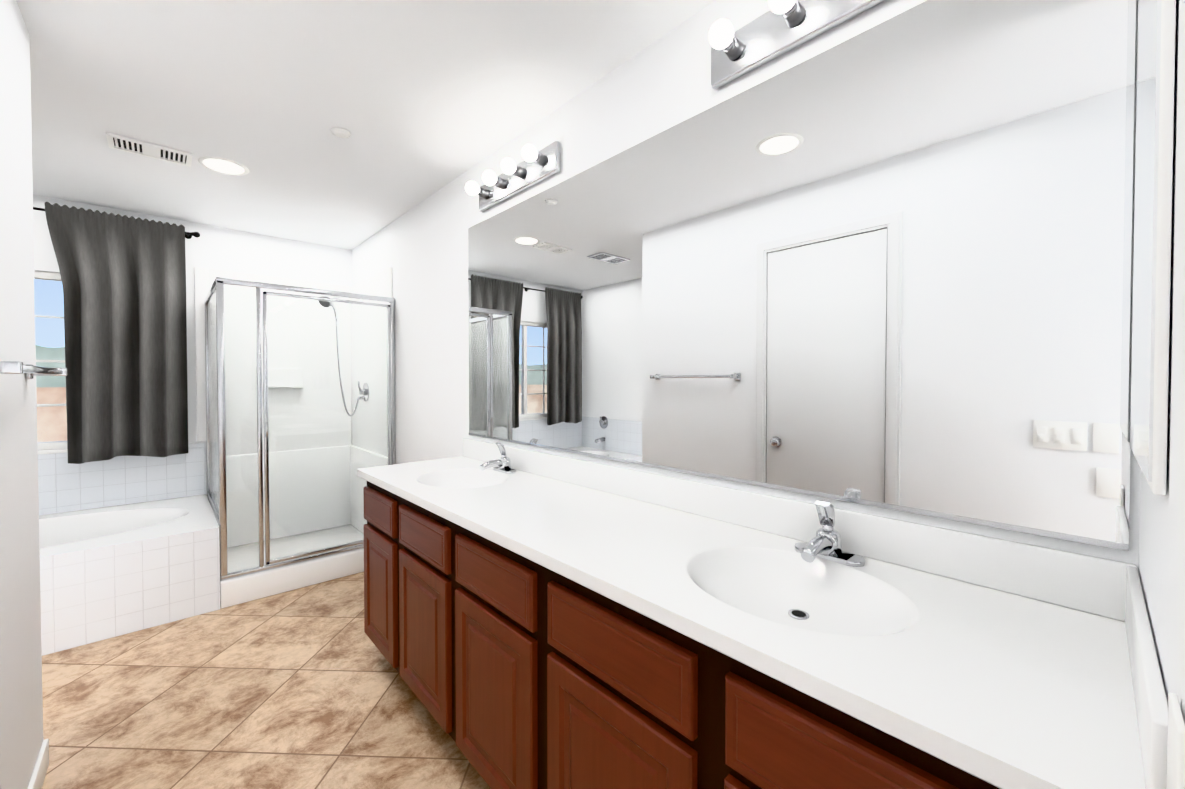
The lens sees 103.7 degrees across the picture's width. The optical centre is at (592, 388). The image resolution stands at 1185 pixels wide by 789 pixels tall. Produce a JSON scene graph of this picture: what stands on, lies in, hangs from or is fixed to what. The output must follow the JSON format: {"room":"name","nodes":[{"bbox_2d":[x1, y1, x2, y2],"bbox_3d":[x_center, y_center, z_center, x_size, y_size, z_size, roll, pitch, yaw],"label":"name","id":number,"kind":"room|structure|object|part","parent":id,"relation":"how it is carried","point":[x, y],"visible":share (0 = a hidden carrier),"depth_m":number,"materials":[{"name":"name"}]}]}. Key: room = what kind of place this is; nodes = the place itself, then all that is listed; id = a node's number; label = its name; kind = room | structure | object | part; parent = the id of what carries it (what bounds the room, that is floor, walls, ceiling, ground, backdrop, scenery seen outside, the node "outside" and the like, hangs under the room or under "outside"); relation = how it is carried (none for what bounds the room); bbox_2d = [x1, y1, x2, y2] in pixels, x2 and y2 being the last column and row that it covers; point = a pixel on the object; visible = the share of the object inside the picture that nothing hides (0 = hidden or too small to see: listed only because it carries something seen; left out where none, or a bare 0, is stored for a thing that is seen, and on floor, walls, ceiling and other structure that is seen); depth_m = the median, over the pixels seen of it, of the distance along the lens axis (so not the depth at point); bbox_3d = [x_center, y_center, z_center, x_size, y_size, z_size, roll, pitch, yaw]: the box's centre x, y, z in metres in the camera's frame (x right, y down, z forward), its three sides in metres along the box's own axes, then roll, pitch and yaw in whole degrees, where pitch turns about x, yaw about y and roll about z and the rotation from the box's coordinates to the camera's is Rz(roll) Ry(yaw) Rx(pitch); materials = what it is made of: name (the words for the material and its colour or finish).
{"room":"bathroom","nodes":[
{"label":"bathroom","id":0,"kind":"room"},
{"bbox_2d":[0,0,42,788],"bbox_3d":[-0.638,0.079,0.167,0.100,2.440,3.690,-1,1,-43],"label":"wall","id":1,"kind":"structure","parent":0,"point":[21,719],"depth_m":1.35,"materials":[{"name":"white paint"}]},
{"bbox_2d":[0,361,67,378],"bbox_3d":[-1.490,-0.048,1.223,0.083,0.044,0.704,-1,1,-43],"label":"towel rail","id":2,"kind":"object","parent":1,"relation":"attached to","point":[16,367],"visible":1,"depth_m":1.13,"materials":[{"name":"silver metal"}]},
{"bbox_2d":[28,739,48,788],"bbox_3d":[-0.597,1.253,0.224,0.012,0.090,3.690,-1,1,-43],"label":"baseboard","id":3,"kind":"structure","parent":1,"relation":"attached to","point":[39,772],"depth_m":1.49,"materials":[{"name":"white paint"}]},
{"bbox_2d":[33,194,351,500],"bbox_3d":[-3.019,0.027,3.297,2.413,2.440,0.100,-1,1,-43],"label":"wall","id":4,"kind":"structure","parent":0,"point":[221,248],"depth_m":3.46,"materials":[{"name":"white paint"}]},
{"bbox_2d":[33,207,199,238],"bbox_3d":[-3.400,-1.079,2.785,1.613,0.040,0.103,-1,1,-43],"label":"curtain rod","id":5,"kind":"object","parent":4,"relation":"attached to","point":[188,235],"visible":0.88,"depth_m":3.28,"materials":[{"name":"black metal"}]},
{"bbox_2d":[45,202,187,463],"bbox_3d":[-3.042,-0.330,3.009,0.638,1.598,0.074,-1,1,-43],"label":"curtain","id":6,"kind":"object","parent":5,"relation":"hanging from","point":[123,278],"visible":1,"depth_m":3.01,"materials":[{"name":"fabric"}]},
{"bbox_2d":[42,572,490,788],"bbox_3d":[-1.149,1.334,1.092,2.893,0.100,5.910,-1,1,-43],"label":"floor","id":7,"kind":"structure","parent":0,"point":[307,687],"depth_m":1.85,"materials":[{"name":"tile"}]},
{"bbox_2d":[39,494,219,655],"bbox_3d":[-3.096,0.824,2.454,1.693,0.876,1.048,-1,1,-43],"label":"bathtub","id":8,"kind":"object","parent":7,"relation":"on","point":[110,572],"visible":0.75,"depth_m":2.46,"materials":[{"name":"white tile"}]},
{"bbox_2d":[194,267,395,608],"bbox_3d":[-2.123,0.187,3.337,1.044,2.120,1.059,-1,1,-43],"label":"shower","id":9,"kind":"object","parent":7,"relation":"on","point":[295,396],"visible":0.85,"depth_m":3.54,"materials":[{"name":"glass"}]},
{"bbox_3d":[-1.955,0.246,2.797,0.014,0.093,0.037,-1,1,-43],"label":"handle","id":10,"kind":"part","parent":9,"relation":"part of","materials":[{"name":"silver metal"}]},
{"bbox_2d":[362,478,988,788],"bbox_3d":[-0.068,0.850,1.493,0.547,0.854,2.368,-1,1,-43],"label":"bathroom vanity","id":11,"kind":"object","parent":7,"relation":"on","point":[537,620],"depth_m":1.07,"materials":[{"name":"brown wood"}]},
{"bbox_2d":[357,454,1140,788],"bbox_3d":[-0.086,0.406,1.496,0.559,0.033,2.408,-1,1,-43],"label":"countertop","id":12,"kind":"structure","parent":11,"relation":"on","point":[1002,689],"depth_m":0.82,"materials":[{"name":"white stone"}]},
{"bbox_2d":[479,442,515,473],"bbox_3d":[-0.439,0.313,2.107,0.154,0.134,0.154,-1,1,-43],"label":"faucet","id":13,"kind":"object","parent":12,"relation":"on","point":[502,465],"depth_m":2.11,"materials":[{"name":"silver metal"}]},
{"bbox_2d":[794,501,864,566],"bbox_3d":[0.522,0.330,1.068,0.154,0.134,0.154,-1,1,-43],"label":"faucet","id":14,"kind":"object","parent":12,"relation":"on","point":[825,549],"depth_m":1.07,"materials":[{"name":"silver metal"}]},
{"bbox_2d":[16,0,714,249],"bbox_3d":[-1.149,-1.206,1.050,2.893,0.100,5.910,-1,1,-43],"label":"ceiling","id":15,"kind":"structure","parent":0,"point":[420,101],"depth_m":1.84,"materials":[{"name":"white paint"}]},
{"bbox_2d":[106,132,191,166],"bbox_3d":[-2.170,-1.169,2.292,0.300,0.010,0.170,-1,1,-43],"label":"ceiling vent","id":16,"kind":"object","parent":15,"relation":"in","point":[137,147],"visible":0.94,"depth_m":2.28,"materials":[{"name":"white plastic"}]},
{"bbox_2d":[198,156,248,175],"bbox_3d":[-1.951,-1.171,2.467,0.214,0.012,0.214,-1,1,-43],"label":"recessed light","id":17,"kind":"object","parent":15,"relation":"in","point":[222,165],"visible":1,"depth_m":2.45,"materials":[{"name":"white plastic"}]},
{"bbox_2d":[331,127,350,137],"bbox_3d":[-1.150,-1.164,2.132,0.084,0.014,0.084,-1,1,-43],"label":"smoke detector","id":18,"kind":"object","parent":15,"relation":"attached to","point":[341,132],"visible":0.98,"depth_m":2.12,"materials":[{"name":"white plastic"}]},
{"bbox_2d":[352,0,1140,571],"bbox_3d":[-0.124,0.049,2.019,0.100,2.440,5.910,-1,1,-43],"label":"wall","id":19,"kind":"structure","parent":0,"point":[648,92],"depth_m":1.97,"materials":[{"name":"white paint"}]},
{"bbox_2d":[465,140,559,211],"bbox_3d":[-0.398,-0.965,2.123,0.135,0.124,0.640,-1,1,-43],"label":"vanity light","id":20,"kind":"object","parent":19,"relation":"attached to","point":[534,167],"visible":1,"depth_m":2.07,"materials":[{"name":"silver metal"}]},
{"bbox_2d":[709,0,885,89],"bbox_3d":[0.548,-0.948,1.101,0.135,0.124,0.680,-1,1,-43],"label":"vanity light","id":21,"kind":"object","parent":19,"relation":"attached to","point":[779,28],"visible":1,"depth_m":1.24,"materials":[{"name":"silver metal"}]},
{"bbox_2d":[468,0,1138,550],"bbox_3d":[0.129,-0.291,1.657,0.009,1.114,2.348,-1,1,-43],"label":"mirror","id":22,"kind":"object","parent":19,"relation":"attached to","point":[888,264],"visible":0.89,"depth_m":1.09,"materials":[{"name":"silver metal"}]},
{"bbox_2d":[463,438,1135,617],"bbox_3d":[0.112,0.337,1.678,0.020,0.100,2.408,-1,1,-43],"label":"backsplash","id":23,"kind":"structure","parent":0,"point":[1079,581],"depth_m":1.07,"materials":[{"name":"white stone"}]},
{"bbox_2d":[1139,0,1184,722],"bbox_3d":[1.042,0.081,0.050,0.863,2.440,1.236,-1,1,-43],"label":"wall","id":24,"kind":"structure","parent":0,"point":[1162,550],"depth_m":0.47,"materials":[{"name":"white paint"}]},
{"bbox_2d":[1121,562,1167,788],"bbox_3d":[0.721,0.354,0.612,0.535,0.100,0.014,-1,1,-43],"label":"backsplash","id":25,"kind":"structure","parent":24,"relation":"attached to","point":[1147,694],"depth_m":0.52,"materials":[{"name":"white stone"}]},
{"bbox_2d":[1130,0,1175,495],"bbox_3d":[0.752,-0.449,0.626,0.410,1.120,0.012,-1,1,-43],"label":"upper cabinet","id":26,"kind":"object","parent":24,"relation":"attached to","point":[1153,212],"visible":0.94,"depth_m":0.51,"materials":[{"name":"white paint"}]},
{"bbox_3d":[0.749,-0.449,0.629,0.386,1.096,0.003,-1,1,-43],"label":"glass","id":27,"kind":"part","parent":26,"relation":"part of","materials":[{"name":"white glass"}]},
{"bbox_2d":[1166,692,1184,788],"bbox_3d":[0.486,0.326,0.388,0.070,0.115,0.005,-1,1,-43],"label":"outlet","id":28,"kind":"object","parent":24,"relation":"attached to","point":[1176,755],"visible":0.98,"depth_m":0.38,"materials":[{"name":"white plastic"}]},
{"bbox_3d":[-3.494,0.820,2.871,1.120,0.870,0.100,-1,1,-43],"label":"wall","id":29,"kind":"structure","parent":0,"visible":0},
{"bbox_2d":[34,270,67,453],"bbox_3d":[-3.484,-0.159,2.845,1.120,1.132,0.097,-1,1,-43],"label":"window unit","id":30,"kind":"structure","parent":29,"relation":"in","point":[48,447],"depth_m":2.92,"materials":[{"name":"white plastic"}]},
{"bbox_3d":[-3.461,0.397,2.829,1.120,0.021,0.027,-1,1,-43],"label":"sill","id":31,"kind":"part","parent":30,"relation":"part of","materials":[{"name":"white paint"}]},
{"bbox_2d":[38,443,205,514],"bbox_3d":[-3.449,0.595,2.832,1.693,0.376,0.008,-1,1,-43],"label":"wall tile","id":32,"kind":"structure","parent":29,"relation":"attached to","point":[64,485],"depth_m":3.10,"materials":[{"name":"white tile"}]},
{"label":"outside","id":33,"kind":"structure","parent":0,"visible":0},
{"bbox_2d":[34,279,66,441],"bbox_3d":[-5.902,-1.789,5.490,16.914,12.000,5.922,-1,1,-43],"label":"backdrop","id":34,"kind":"structure","parent":33,"point":[57,353],"depth_m":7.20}
]}

